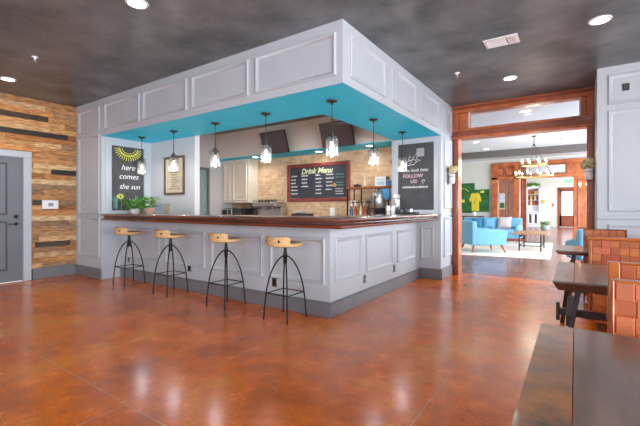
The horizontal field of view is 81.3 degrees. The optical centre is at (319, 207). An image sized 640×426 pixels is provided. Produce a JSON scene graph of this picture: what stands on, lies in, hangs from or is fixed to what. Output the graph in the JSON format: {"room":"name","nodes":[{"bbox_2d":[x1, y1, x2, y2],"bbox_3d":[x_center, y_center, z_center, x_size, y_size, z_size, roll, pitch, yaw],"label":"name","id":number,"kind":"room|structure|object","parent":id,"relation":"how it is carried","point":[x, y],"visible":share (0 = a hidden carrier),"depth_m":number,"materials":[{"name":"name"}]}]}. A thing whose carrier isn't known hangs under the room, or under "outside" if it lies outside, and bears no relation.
{"room":"cafe","nodes":[
{"label":"cafe","id":0,"kind":"room"},
{"bbox_2d":[75,99,150,279],"bbox_3d":[-3.821,-0.310,6.994,0.975,3.060,1.022,0,0,34],"label":"wall","id":1,"kind":"structure","parent":0,"point":[97,245],"depth_m":6.52,"materials":[{"name":"white paint"}]},
{"bbox_2d":[111,145,143,209],"bbox_3d":[-3.437,-0.515,6.680,0.038,1.130,0.584,0,0,34],"label":"chalkboard","id":2,"kind":"object","parent":1,"relation":"attached to","point":[126,183],"visible":0.97,"depth_m":6.64,"materials":[{"name":"stone"}]},
{"bbox_2d":[0,92,232,279],"bbox_3d":[-5.677,-0.310,5.327,0.274,3.060,11.470,0,0,34],"label":"wall","id":3,"kind":"structure","parent":0,"point":[47,130],"depth_m":6.52,"materials":[{"name":"brown wood"}]},
{"bbox_2d":[0,156,21,282],"bbox_3d":[-5.205,0.190,5.822,0.095,2.040,0.920,0,0,34],"label":"door","id":4,"kind":"structure","parent":3,"relation":"in","point":[10,167],"depth_m":6.08,"materials":[{"name":"grey paint"}]},
{"bbox_2d":[0,149,31,280],"bbox_3d":[-5.187,0.145,5.810,0.057,2.150,1.144,0,0,34],"label":"trim","id":5,"kind":"structure","parent":3,"relation":"attached to","point":[26,156],"depth_m":6.21,"materials":[{"name":"white paint"}]},
{"bbox_2d":[42,200,57,208],"bbox_3d":[-4.693,-0.050,6.489,0.038,0.150,0.240,0,0,34],"label":"thermostat box","id":6,"kind":"object","parent":3,"relation":"attached to","point":[46,204],"visible":1,"depth_m":6.47,"materials":[{"name":"white plastic"}]},
{"bbox_2d":[32,264,74,279],"bbox_3d":[-4.662,1.125,6.571,0.025,0.190,0.670,0,0,34],"label":"baseboard","id":7,"kind":"structure","parent":3,"relation":"attached to","point":[61,270],"depth_m":6.54,"materials":[{"name":"grey paint"}]},
{"bbox_2d":[200,167,209,213],"bbox_3d":[-2.922,0.125,9.204,0.100,2.230,0.420,0,0,34],"label":"door","id":8,"kind":"structure","parent":3,"relation":"in","point":[204,172],"depth_m":9.29,"materials":[{"name":"grey paint"}]},
{"bbox_2d":[151,135,199,213],"bbox_3d":[-2.634,-0.310,6.740,1.300,3.060,0.100,0,0,34],"label":"wall","id":9,"kind":"structure","parent":0,"point":[189,202],"depth_m":6.55,"materials":[{"name":"white paint"}]},
{"bbox_2d":[164,155,184,194],"bbox_3d":[-2.598,-0.568,6.634,0.580,0.675,0.034,0,0,34],"label":"framed poster","id":10,"kind":"object","parent":9,"relation":"attached to","point":[174,182],"visible":0.86,"depth_m":6.62,"materials":[{"name":"brown wood"}]},
{"bbox_2d":[166,158,181,192],"bbox_3d":[-2.591,-0.568,6.644,0.520,0.615,0.010,0,0,34],"label":"print","id":11,"kind":"object","parent":10,"relation":"attached to","point":[173,179],"depth_m":6.64,"materials":[{"name":"paper"}]},
{"bbox_2d":[101,19,441,135],"bbox_3d":[-0.832,-1.527,6.290,4.782,0.626,3.237,0,0,34],"label":"soffit","id":12,"kind":"structure","parent":0,"point":[335,52],"depth_m":4.45,"materials":[{"name":"white paint"}]},
{"bbox_2d":[103,83,440,160],"bbox_3d":[-1.062,-1.214,6.815,5.710,0.011,3.800,0,0,34],"label":"ceiling","id":13,"kind":"structure","parent":0,"point":[353,107],"depth_m":5.09,"materials":[{"name":"blue paint"}]},
{"bbox_2d":[137,136,145,173],"bbox_3d":[-3.073,-0.895,6.429,0.149,0.637,0.151,0,0,34],"label":"pendant light","id":14,"kind":"object","parent":13,"relation":"hanging from","point":[141,160],"visible":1,"depth_m":6.42,"materials":[{"name":"glass"}]},
{"bbox_2d":[137,161,145,173],"bbox_3d":[-3.073,-0.688,6.434,0.142,0.222,0.142,0,0,34],"label":"glass jar","id":15,"kind":"object","parent":14,"relation":"on","point":[138,162],"depth_m":6.42,"materials":[{"name":"clear glass"}]},
{"bbox_2d":[169,130,178,171],"bbox_3d":[-2.318,-0.895,5.916,0.149,0.637,0.151,0,0,-6],"label":"pendant light","id":16,"kind":"object","parent":13,"relation":"hanging from","point":[173,156],"visible":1,"depth_m":5.91,"materials":[{"name":"beige"}]},
{"bbox_2d":[169,157,177,171],"bbox_3d":[-2.322,-0.688,5.920,0.142,0.222,0.142,0,0,-6],"label":"glass jar","id":17,"kind":"object","parent":16,"relation":"on","point":[173,158],"depth_m":5.90,"materials":[{"name":"clear glass"}]},
{"bbox_2d":[209,122,219,167],"bbox_3d":[-1.500,-0.895,5.361,0.151,0.637,0.149,0,0,44],"label":"pendant light","id":18,"kind":"object","parent":13,"relation":"hanging from","point":[214,151],"visible":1,"depth_m":5.34,"materials":[{"name":"beige"}]},
{"bbox_2d":[210,151,219,167],"bbox_3d":[-1.505,-0.688,5.361,0.142,0.222,0.142,0,0,44],"label":"glass jar","id":19,"kind":"object","parent":18,"relation":"on","point":[215,152],"depth_m":5.34,"materials":[{"name":"clear glass"}]},
{"bbox_2d":[260,112,271,162],"bbox_3d":[-0.692,-0.895,4.811,0.151,0.637,0.149,0,0,4],"label":"pendant light","id":20,"kind":"object","parent":13,"relation":"hanging from","point":[266,114],"visible":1,"depth_m":4.79,"materials":[{"name":"beige"}]},
{"bbox_2d":[260,145,270,162],"bbox_3d":[-0.697,-0.688,4.807,0.142,0.222,0.142,0,0,4],"label":"glass jar","id":21,"kind":"object","parent":20,"relation":"on","point":[261,148],"depth_m":4.79,"materials":[{"name":"clear glass"}]},
{"bbox_2d":[326,99,338,156],"bbox_3d":[0.138,-0.895,4.242,0.151,0.637,0.149,0,0,-36],"label":"pendant light","id":22,"kind":"object","parent":13,"relation":"hanging from","point":[332,136],"visible":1,"depth_m":4.22,"materials":[{"name":"beige"}]},
{"bbox_2d":[326,136,337,156],"bbox_3d":[0.137,-0.688,4.237,0.142,0.222,0.142,0,0,-36],"label":"glass jar","id":23,"kind":"object","parent":22,"relation":"on","point":[331,138],"depth_m":4.22,"materials":[{"name":"clear glass"}]},
{"bbox_2d":[368,118,378,165],"bbox_3d":[0.736,-0.895,5.139,0.149,0.637,0.151,0,0,14],"label":"pendant light","id":24,"kind":"object","parent":13,"relation":"hanging from","point":[373,149],"visible":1,"depth_m":5.12,"materials":[{"name":"beige"}]},
{"bbox_2d":[368,149,378,165],"bbox_3d":[0.739,-0.688,5.134,0.142,0.222,0.142,0,0,14],"label":"glass jar","id":25,"kind":"object","parent":24,"relation":"on","point":[373,150],"depth_m":5.12,"materials":[{"name":"clear glass"}]},
{"bbox_2d":[398,131,407,171],"bbox_3d":[1.318,-0.895,5.990,0.149,0.637,0.151,0,0,-26],"label":"pendant light","id":26,"kind":"object","parent":13,"relation":"hanging from","point":[401,157],"visible":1,"depth_m":5.97,"materials":[{"name":"beige"}]},
{"bbox_2d":[398,157,406,171],"bbox_3d":[1.323,-0.688,5.988,0.142,0.222,0.142,0,0,-26],"label":"glass jar","id":27,"kind":"object","parent":26,"relation":"on","point":[400,158],"depth_m":5.96,"materials":[{"name":"clear glass"}]},
{"bbox_2d":[0,226,606,425],"bbox_3d":[5.490,1.270,10.727,12.600,0.100,33.000,0,0,34],"label":"floor","id":28,"kind":"structure","parent":0,"point":[76,350],"depth_m":3.14,"materials":[{"name":"concrete"}]},
{"bbox_2d":[113,227,145,286],"bbox_3d":[-3.045,0.764,5.925,0.401,0.914,0.404,0,0,34],"label":"bar stool","id":29,"kind":"object","parent":28,"relation":"on","point":[117,230],"visible":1,"depth_m":5.88,"materials":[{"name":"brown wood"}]},
{"bbox_2d":[152,229,188,296],"bbox_3d":[-2.137,0.764,5.303,0.401,0.914,0.404,0,0,34],"label":"bar stool","id":30,"kind":"object","parent":28,"relation":"on","point":[159,233],"visible":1,"depth_m":5.26,"materials":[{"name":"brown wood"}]},
{"bbox_2d":[206,232,245,310],"bbox_3d":[-1.184,0.764,4.651,0.401,0.914,0.404,0,0,34],"label":"bar stool","id":31,"kind":"object","parent":28,"relation":"on","point":[222,237],"visible":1,"depth_m":4.60,"materials":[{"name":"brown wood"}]},
{"bbox_2d":[120,221,420,318],"bbox_3d":[-0.887,0.720,6.527,4.422,1.000,2.907,0,0,34],"label":"bar counter","id":32,"kind":"object","parent":28,"relation":"on","point":[332,264],"depth_m":4.90,"materials":[{"name":"white paint"}]},
{"bbox_2d":[101,213,438,229],"bbox_3d":[-0.850,0.161,6.292,4.740,0.117,3.207,0,0,34],"label":"countertop","id":33,"kind":"structure","parent":32,"relation":"on","point":[343,221],"depth_m":4.55,"materials":[{"name":"brown wood"}]},
{"bbox_2d":[120,198,146,213],"bbox_3d":[-3.209,-0.031,6.439,0.461,0.281,0.455,0,0,34],"label":"potted plant","id":34,"kind":"object","parent":33,"relation":"on","point":[133,209],"visible":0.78,"depth_m":6.38,"materials":[{"name":"green plant"}]},
{"bbox_2d":[135,196,158,213],"bbox_3d":[-2.854,-0.048,6.231,0.466,0.316,0.389,0,0,-19],"label":"potted plant","id":35,"kind":"object","parent":33,"relation":"on","point":[146,210],"visible":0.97,"depth_m":6.15,"materials":[{"name":"green plant"}]},
{"bbox_2d":[157,204,162,213],"bbox_3d":[-2.601,0.026,6.027,0.150,0.169,0.080,0,0,34],"label":"holder","id":36,"kind":"object","parent":33,"relation":"on","point":[160,206],"visible":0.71,"depth_m":6.03,"materials":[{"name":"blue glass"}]},
{"bbox_2d":[163,204,169,213],"bbox_3d":[-2.453,0.026,5.925,0.150,0.169,0.080,0,0,34],"label":"holder","id":37,"kind":"object","parent":33,"relation":"on","point":[166,206],"visible":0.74,"depth_m":5.93,"materials":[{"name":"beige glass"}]},
{"bbox_2d":[386,205,390,213],"bbox_3d":[1.164,0.038,6.357,0.078,0.144,0.077,0,0,34],"label":"cup stack","id":38,"kind":"object","parent":33,"relation":"on","point":[388,209],"visible":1,"depth_m":6.33,"materials":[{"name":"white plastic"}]},
{"bbox_2d":[391,205,394,213],"bbox_3d":[1.234,0.038,6.309,0.078,0.144,0.077,0,0,34],"label":"cup stack","id":39,"kind":"object","parent":33,"relation":"on","point":[392,206],"visible":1,"depth_m":6.28,"materials":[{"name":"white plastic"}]},
{"bbox_2d":[393,194,399,213],"bbox_3d":[1.344,-0.063,6.549,0.140,0.345,0.180,0,0,34],"label":"blender","id":40,"kind":"object","parent":33,"relation":"on","point":[396,197],"visible":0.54,"depth_m":6.50,"materials":[{"name":"white plastic"}]},
{"bbox_2d":[396,212,418,213],"bbox_3d":[1.468,0.093,6.270,0.340,0.034,0.180,0,0,34],"label":"serving tray","id":41,"kind":"object","parent":33,"relation":"on","point":[396,212],"visible":0.88,"depth_m":6.19,"materials":[{"name":"black plastic"}]},
{"bbox_2d":[272,278,276,286],"bbox_3d":[-0.559,0.915,4.562,0.072,0.110,0.009,0,0,34],"label":"wall outlet","id":42,"kind":"object","parent":32,"relation":"attached to","point":[274,284],"visible":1,"depth_m":4.55,"materials":[{"name":"brown plastic"}]},
{"bbox_2d":[263,235,306,324],"bbox_3d":[-0.396,0.764,4.111,0.401,0.914,0.404,0,0,34],"label":"bar stool","id":43,"kind":"object","parent":28,"relation":"on","point":[281,242],"visible":1,"depth_m":4.03,"materials":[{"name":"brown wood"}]},
{"bbox_2d":[462,241,552,259],"bbox_3d":[5.165,1.212,11.447,3.450,0.013,5.179,0,0,34],"label":"area rug","id":44,"kind":"object","parent":28,"relation":"on","point":[511,248],"visible":0.51,"depth_m":10.22,"materials":[{"name":"white carpet"}]},
{"bbox_2d":[462,220,507,252],"bbox_3d":[4.481,0.788,10.309,0.994,0.849,0.860,0,0,-3],"label":"armchair","id":45,"kind":"object","parent":44,"relation":"on","point":[471,235],"visible":0.95,"depth_m":9.89,"materials":[{"name":"blue fabric"}]},
{"bbox_2d":[464,217,522,243],"bbox_3d":[5.993,0.786,13.144,1.960,0.845,0.896,0,0,34],"label":"sofa","id":46,"kind":"object","parent":44,"relation":"on","point":[516,223],"visible":0.34,"depth_m":12.86,"materials":[{"name":"blue fabric"}]},
{"bbox_2d":[472,218,482,227],"bbox_3d":[5.667,0.558,13.434,0.382,0.365,0.195,0,0,32],"label":"throw pillow","id":47,"kind":"object","parent":46,"relation":"on","point":[479,221],"visible":0.69,"depth_m":13.35,"materials":[{"name":"blue fabric"}]},
{"bbox_2d":[483,217,495,227],"bbox_3d":[6.004,0.539,13.222,0.424,0.405,0.204,0,0,30],"label":"throw pillow","id":48,"kind":"object","parent":46,"relation":"on","point":[488,222],"visible":0.97,"depth_m":13.17,"materials":[{"name":"blue fabric"}]},
{"bbox_2d":[491,228,514,233],"bbox_3d":[6.251,0.803,12.800,0.805,0.138,0.620,0,0,34],"label":"seat cushion","id":49,"kind":"object","parent":46,"relation":"on","point":[510,231],"depth_m":12.46,"materials":[{"name":"blue fabric"}]},
{"bbox_2d":[497,217,511,228],"bbox_3d":[6.388,0.529,12.914,0.445,0.425,0.208,0,0,40],"label":"throw pillow","id":50,"kind":"object","parent":46,"relation":"on","point":[503,222],"visible":0.98,"depth_m":12.86,"materials":[{"name":"beige fabric"}]},
{"bbox_2d":[512,230,550,251],"bbox_3d":[6.100,0.954,10.734,0.840,0.500,1.500,0,0,34],"label":"coffee table","id":51,"kind":"object","parent":44,"relation":"on","point":[519,232],"visible":1,"depth_m":10.38,"materials":[{"name":"brown wood"}]},
{"bbox_2d":[527,186,539,226],"bbox_3d":[13.700,-0.055,23.958,0.740,2.550,0.450,0,0,34],"label":"hutch","id":52,"kind":"object","parent":28,"relation":"on","point":[533,211],"visible":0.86,"depth_m":23.95,"materials":[{"name":"white wood"}]},
{"bbox_2d":[527,182,540,186],"bbox_3d":[13.686,-1.485,23.959,0.927,0.308,0.419,0,0,34],"label":"potted fern","id":53,"kind":"object","parent":52,"relation":"on","point":[535,183],"visible":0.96,"depth_m":23.88,"materials":[{"name":"green plant"}]},
{"bbox_2d":[555,245,588,295],"bbox_3d":[3.248,0.860,4.482,0.683,0.720,0.740,0,0,34],"label":"trestle table","id":54,"kind":"object","parent":28,"relation":"on","point":[561,249],"visible":0.26,"depth_m":4.36,"materials":[{"name":"brown wood"}]},
{"bbox_2d":[565,229,582,262],"bbox_3d":[5.311,0.824,7.331,0.660,0.809,0.653,0,0,12],"label":"armchair","id":55,"kind":"object","parent":28,"relation":"on","point":[578,241],"visible":0.25,"depth_m":7.14,"materials":[{"name":"blue fabric"}]},
{"bbox_2d":[511,323,639,425],"bbox_3d":[1.080,0.890,1.037,0.887,0.660,1.265,0,0,34],"label":"trestle table","id":56,"kind":"object","parent":28,"relation":"on","point":[605,391],"visible":1,"depth_m":1.20,"materials":[{"name":"brown wood"}]},
{"bbox_2d":[552,262,606,328],"bbox_3d":[2.538,0.890,3.173,0.895,0.660,1.358,0,0,34],"label":"trestle table","id":57,"kind":"object","parent":28,"relation":"on","point":[588,278],"visible":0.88,"depth_m":3.12,"materials":[{"name":"brown wood"}]},
{"bbox_2d":[583,229,626,301],"bbox_3d":[3.533,0.750,4.611,0.450,0.940,0.575,0,0,34],"label":"bench","id":58,"kind":"object","parent":28,"relation":"on","point":[620,233],"visible":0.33,"depth_m":4.82,"materials":[{"name":"brown wood"}]},
{"bbox_2d":[588,236,639,330],"bbox_3d":[3.411,0.771,3.531,1.406,0.898,0.585,0,0,34],"label":"bench","id":59,"kind":"object","parent":28,"relation":"on","point":[602,250],"visible":0.37,"depth_m":3.96,"materials":[{"name":"orange leather"}]},
{"bbox_2d":[606,261,639,332],"bbox_3d":[2.548,0.785,2.268,1.296,0.870,0.575,0,0,34],"label":"bench","id":60,"kind":"object","parent":28,"relation":"on","point":[615,269],"visible":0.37,"depth_m":2.37,"materials":[{"name":"orange wood"}]},
{"bbox_2d":[610,278,639,337],"bbox_3d":[1.880,0.791,1.314,1.320,0.858,0.575,0,0,34],"label":"bench","id":61,"kind":"object","parent":28,"relation":"on","point":[624,293],"visible":0.45,"depth_m":1.84,"materials":[{"name":"orange wood"}]},
{"bbox_3d":[-0.544,0.770,8.368,4.770,0.900,0.592,0,0,34],"label":"countertop","id":62,"kind":"structure","parent":28,"relation":"on","visible":0},
{"bbox_3d":[-0.541,0.299,8.390,4.790,0.039,0.608,0,0,34],"label":"countertop","id":63,"kind":"structure","parent":62,"relation":"on","visible":0},
{"bbox_2d":[221,208,233,214],"bbox_3d":[-2.308,0.148,9.640,0.400,0.262,0.306,0,0,34],"label":"toaster oven","id":64,"kind":"object","parent":63,"relation":"on","point":[227,211],"visible":0.52,"depth_m":9.49,"materials":[{"name":"silver metal"}]},
{"bbox_2d":[234,208,252,214],"bbox_3d":[-1.931,0.151,9.377,0.400,0.255,0.335,0,0,34],"label":"microwave oven","id":65,"kind":"object","parent":63,"relation":"on","point":[237,211],"visible":0.52,"depth_m":9.25,"materials":[{"name":"black plastic"}]},
{"bbox_2d":[252,207,257,214],"bbox_3d":[-1.589,0.106,9.150,0.179,0.345,0.179,0,0,-11],"label":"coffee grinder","id":66,"kind":"object","parent":63,"relation":"on","point":[255,212],"visible":0.51,"depth_m":9.10,"materials":[{"name":"black plastic"}]},
{"bbox_2d":[252,200,285,215],"bbox_3d":[-1.238,0.051,8.867,0.720,0.455,0.471,0,0,34],"label":"espresso machine","id":67,"kind":"object","parent":63,"relation":"on","point":[265,208],"visible":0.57,"depth_m":8.80,"materials":[{"name":"silver metal"}]},
{"bbox_2d":[291,213,312,215],"bbox_3d":[-0.388,0.205,8.232,0.420,0.148,0.260,0,0,34],"label":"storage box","id":68,"kind":"object","parent":63,"relation":"on","point":[292,214],"visible":0.44,"depth_m":8.14,"materials":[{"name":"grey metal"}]},
{"bbox_2d":[329,208,335,215],"bbox_3d":[0.268,0.141,7.880,0.144,0.275,0.144,0,0,34],"label":"utensil crock","id":69,"kind":"object","parent":63,"relation":"on","point":[332,211],"visible":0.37,"depth_m":7.82,"materials":[{"name":"white ceramic"}]},
{"bbox_2d":[364,200,366,214],"bbox_3d":[0.866,0.070,7.196,0.060,0.418,0.091,0,0,34],"label":"syrup bottle","id":70,"kind":"object","parent":63,"relation":"on","point":[365,209],"visible":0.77,"depth_m":7.19,"materials":[{"name":"red glass"}]},
{"bbox_2d":[367,200,369,214],"bbox_3d":[0.935,0.070,7.209,0.060,0.418,0.091,0,0,34],"label":"syrup bottle","id":71,"kind":"object","parent":63,"relation":"on","point":[368,210],"visible":0.77,"depth_m":7.21,"materials":[{"name":"brown glass"}]},
{"bbox_2d":[346,186,391,214],"bbox_3d":[1.009,-0.066,7.396,0.950,0.690,0.320,0,0,34],"label":"rack","id":72,"kind":"object","parent":63,"relation":"on","point":[365,187],"visible":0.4,"depth_m":7.39,"materials":[{"name":"brown wood"}]},
{"bbox_2d":[346,186,391,188],"bbox_3d":[1.009,-0.394,7.396,0.950,0.035,0.320,0,0,34],"label":"shelf","id":73,"kind":"object","parent":72,"relation":"attached to","point":[366,187],"depth_m":7.30,"materials":[{"name":"brown wood"}]},
{"bbox_2d":[375,176,388,185],"bbox_3d":[1.214,-0.507,7.292,0.245,0.190,0.122,0,0,29],"label":"box sign","id":74,"kind":"object","parent":72,"relation":"on","point":[379,181],"visible":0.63,"depth_m":7.24,"materials":[{"name":"white plastic"}]},
{"bbox_2d":[382,186,389,198],"bbox_3d":[1.243,-0.278,7.003,0.150,0.254,0.055,0,0,34],"label":"bag","id":75,"kind":"object","parent":72,"relation":"hanging from","point":[386,192],"visible":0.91,"depth_m":6.97,"materials":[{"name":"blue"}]},
{"bbox_2d":[387,180,391,185],"bbox_3d":[1.335,-0.469,7.137,0.104,0.115,0.104,0,0,34],"label":"tin","id":76,"kind":"object","parent":72,"relation":"on","point":[389,182],"visible":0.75,"depth_m":7.09,"materials":[{"name":"blue paint"}]},
{"bbox_2d":[371,188,384,213],"bbox_3d":[1.093,-0.050,7.067,0.264,0.657,0.314,0,0,34],"label":"coffee brewer","id":77,"kind":"object","parent":63,"relation":"on","point":[377,196],"visible":0.81,"depth_m":6.99,"materials":[{"name":"silver metal"}]},
{"bbox_2d":[233,147,391,215],"bbox_3d":[-0.409,-0.310,8.749,5.100,3.060,0.130,0,0,34],"label":"wall","id":78,"kind":"structure","parent":0,"point":[272,177],"depth_m":8.28,"materials":[{"name":"beige brick"}]},
{"bbox_2d":[223,159,257,202],"bbox_3d":[-2.051,-0.660,9.573,0.924,1.090,0.357,0,0,34],"label":"upper cabinet","id":79,"kind":"object","parent":78,"relation":"attached to","point":[240,177],"visible":1,"depth_m":9.39,"materials":[{"name":"beige paint"}]},
{"bbox_2d":[287,160,349,201],"bbox_3d":[-0.071,-0.570,8.412,1.710,0.870,0.040,0,0,34],"label":"menu board","id":80,"kind":"object","parent":78,"relation":"attached to","point":[323,181],"visible":1,"depth_m":8.38,"materials":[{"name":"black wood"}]},
{"bbox_2d":[0,0,639,161],"bbox_3d":[1.959,-1.890,5.571,12.600,0.100,20.500,0,0,34],"label":"ceiling","id":81,"kind":"structure","parent":0,"point":[88,51],"depth_m":4.16,"materials":[{"name":"grey paint"}]},
{"bbox_2d":[0,77,16,81],"bbox_3d":[-4.468,-1.835,5.341,0.197,0.010,0.197,0,0,34],"label":"recessed light","id":82,"kind":"object","parent":81,"relation":"in","point":[9,79],"visible":1,"depth_m":5.35,"materials":[{"name":"white plastic"}]},
{"bbox_2d":[125,0,148,8],"bbox_3d":[-1.647,-1.835,3.356,0.197,0.010,0.197,0,0,34],"label":"recessed light","id":83,"kind":"object","parent":81,"relation":"in","point":[137,4],"visible":1,"depth_m":3.37,"materials":[{"name":"white plastic"}]},
{"bbox_2d":[483,33,519,48],"bbox_3d":[2.006,-1.833,4.126,0.340,0.014,0.240,0,0,34],"label":"ceiling vent","id":84,"kind":"object","parent":81,"relation":"in","point":[512,38],"visible":1,"depth_m":4.11,"materials":[{"name":"white plastic"}]},
{"bbox_2d":[502,76,517,80],"bbox_3d":[2.699,-1.835,5.300,0.197,0.010,0.197,0,0,34],"label":"recessed light","id":85,"kind":"object","parent":81,"relation":"in","point":[508,78],"visible":1,"depth_m":5.31,"materials":[{"name":"white plastic"}]},
{"bbox_2d":[462,144,585,159],"bbox_3d":[6.403,-1.740,11.708,8.200,0.200,0.250,0,0,34],"label":"trim","id":86,"kind":"structure","parent":81,"relation":"attached to","point":[575,147],"depth_m":11.57,"materials":[{"name":"grey paint"}]},
{"bbox_2d":[518,109,531,112],"bbox_3d":[3.909,-1.835,7.112,0.224,0.010,0.224,0,0,34],"label":"recessed light","id":87,"kind":"object","parent":81,"relation":"in","point":[527,110],"visible":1,"depth_m":7.12,"materials":[{"name":"white plastic"}]},
{"bbox_2d":[515,136,553,177],"bbox_3d":[5.503,-1.312,9.594,0.874,1.055,0.874,0,0,34],"label":"chandelier","id":88,"kind":"object","parent":81,"relation":"hanging from","point":[529,164],"visible":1,"depth_m":9.54,"materials":[{"name":"brown metal"}]},
{"bbox_2d":[588,15,612,25],"bbox_3d":[2.748,-1.835,3.661,0.197,0.010,0.197,0,0,34],"label":"recessed light","id":89,"kind":"object","parent":81,"relation":"in","point":[602,19],"visible":1,"depth_m":3.65,"materials":[{"name":"white plastic"}]},
{"bbox_2d":[215,99,452,279],"bbox_3d":[-0.113,-0.310,8.178,5.735,3.060,0.737,0,0,34],"label":"wall","id":90,"kind":"structure","parent":0,"point":[435,236],"depth_m":6.70,"materials":[{"name":"white paint"}]},
{"bbox_2d":[259,129,289,153],"bbox_3d":[-0.958,-1.412,8.126,0.700,0.464,0.319,0,0,34],"label":"television","id":91,"kind":"object","parent":90,"relation":"attached to","point":[278,138],"visible":0.88,"depth_m":8.01,"materials":[{"name":"black plastic"}]},
{"bbox_2d":[318,121,355,147],"bbox_3d":[0.354,-1.412,7.227,0.720,0.464,0.319,0,0,34],"label":"television","id":92,"kind":"object","parent":90,"relation":"attached to","point":[343,131],"visible":0.9,"depth_m":7.11,"materials":[{"name":"black plastic"}]},
{"bbox_2d":[398,142,433,209],"bbox_3d":[1.670,-0.540,6.515,0.636,1.160,0.028,0,0,34],"label":"chalkboard","id":93,"kind":"object","parent":90,"relation":"attached to","point":[415,185],"visible":0.98,"depth_m":6.49,"materials":[{"name":"stone"}]},
{"bbox_2d":[447,165,457,184],"bbox_3d":[2.343,-0.577,6.579,0.201,0.354,0.180,0,0,-18],"label":"vase","id":94,"kind":"object","parent":90,"relation":"attached to","point":[452,170],"visible":1,"depth_m":6.55,"materials":[{"name":"white ceramic"}]},
{"bbox_2d":[449,174,454,183],"bbox_3d":[2.331,-0.505,6.588,0.110,0.170,0.110,0,0,34],"label":"jar","id":95,"kind":"object","parent":94,"relation":"on","point":[451,176],"depth_m":6.54,"materials":[{"name":"white ceramic"}]},
{"bbox_2d":[499,167,526,229],"bbox_3d":[8.369,-0.430,16.924,1.750,3.300,0.122,0,0,34],"label":"wall","id":96,"kind":"structure","parent":0,"point":[505,186],"depth_m":16.70,"materials":[{"name":"brown wood"}]},
{"bbox_2d":[462,154,585,219],"bbox_3d":[8.628,-0.430,13.275,10.300,3.300,0.150,0,0,34],"label":"wall","id":97,"kind":"structure","parent":0,"point":[477,172],"depth_m":14.67,"materials":[{"name":"beige paint"}]},
{"bbox_2d":[462,183,488,212],"bbox_3d":[6.113,-0.375,14.877,1.180,1.190,0.045,0,0,34],"label":"wall art","id":98,"kind":"object","parent":97,"relation":"attached to","point":[468,189],"visible":0.72,"depth_m":14.91,"materials":[{"name":"paint"}]},
{"bbox_2d":[469,193,480,210],"bbox_3d":[6.163,-0.224,14.808,0.456,0.728,0.040,0,0,34],"label":"shirt","id":99,"kind":"object","parent":98,"relation":"hanging from","point":[475,197],"visible":1,"depth_m":14.80,"materials":[{"name":"fabric"}]},
{"bbox_2d":[491,158,585,239],"bbox_3d":[8.009,-0.240,13.620,3.210,2.920,0.280,0,0,34],"label":"trim","id":100,"kind":"structure","parent":97,"relation":"attached to","point":[499,171],"depth_m":13.37,"materials":[{"name":"brown wood"}]},
{"bbox_3d":[7.119,-0.145,14.257,0.540,1.830,0.006,0,0,34],"label":"window","id":101,"kind":"structure","parent":97,"relation":"in","visible":0},
{"bbox_2d":[499,193,504,208],"bbox_3d":[7.000,-0.240,14.331,0.200,0.620,0.005,0,0,34],"label":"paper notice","id":102,"kind":"object","parent":101,"relation":"attached to","point":[501,195],"visible":1,"depth_m":14.34,"materials":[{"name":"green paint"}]},
{"bbox_2d":[538,221,550,230],"bbox_3d":[11.681,0.946,19.377,0.617,0.549,0.584,0,0,34],"label":"planter","id":103,"kind":"object","parent":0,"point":[545,226],"visible":0.95,"depth_m":19.23,"materials":[{"name":"white ceramic"}]},
{"bbox_2d":[527,164,564,173],"bbox_3d":[11.281,-2.130,19.185,12.600,0.100,12.500,0,0,34],"label":"ceiling","id":104,"kind":"structure","parent":0,"point":[561,167],"depth_m":20.16,"materials":[{"name":"paint"}]},
{"bbox_2d":[527,177,573,226],"bbox_3d":[15.408,-0.430,23.177,10.300,3.300,0.150,0,0,34],"label":"wall","id":105,"kind":"structure","parent":0,"point":[549,187],"depth_m":23.64,"materials":[{"name":"beige paint"}]},
{"bbox_2d":[558,187,573,226],"bbox_3d":[15.344,-0.010,23.154,0.980,2.460,0.160,0,0,34],"label":"door","id":106,"kind":"structure","parent":105,"relation":"in","point":[563,221],"depth_m":23.24,"materials":[{"name":"brown wood"}]},
{"bbox_2d":[594,62,639,237],"bbox_3d":[5.627,-0.310,4.140,4.130,3.060,0.915,0,0,34],"label":"wall","id":107,"kind":"structure","parent":0,"point":[616,110],"depth_m":4.84,"materials":[{"name":"white paint"}]},
{"bbox_2d":[623,83,628,90],"bbox_3d":[3.918,-1.545,4.775,0.068,0.090,0.019,0,0,34],"label":"air vent","id":108,"kind":"object","parent":107,"relation":"in","point":[625,85],"visible":1,"depth_m":4.77,"materials":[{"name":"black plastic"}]},
{"bbox_3d":[2.778,-0.310,6.767,12.600,3.060,0.200,0,0,34],"label":"wall","id":109,"kind":"structure","parent":0,"visible":0},
{"bbox_2d":[452,86,593,274],"bbox_3d":[3.351,-0.310,6.335,2.103,3.060,0.265,0,0,34],"label":"trim","id":110,"kind":"structure","parent":109,"relation":"attached to","point":[462,130],"depth_m":6.31,"materials":[{"name":"brown wood"}]},
{"bbox_2d":[580,157,594,180],"bbox_3d":[4.035,-0.581,5.601,0.198,0.363,0.218,0,0,-15],"label":"vase","id":111,"kind":"object","parent":109,"relation":"attached to","point":[587,164],"visible":0.98,"depth_m":5.57,"materials":[{"name":"white ceramic"}]},
{"bbox_2d":[585,168,593,179],"bbox_3d":[4.046,-0.505,5.610,0.110,0.170,0.110,0,0,34],"label":"jar","id":112,"kind":"object","parent":111,"relation":"on","point":[588,171],"depth_m":5.57,"materials":[{"name":"white ceramic"}]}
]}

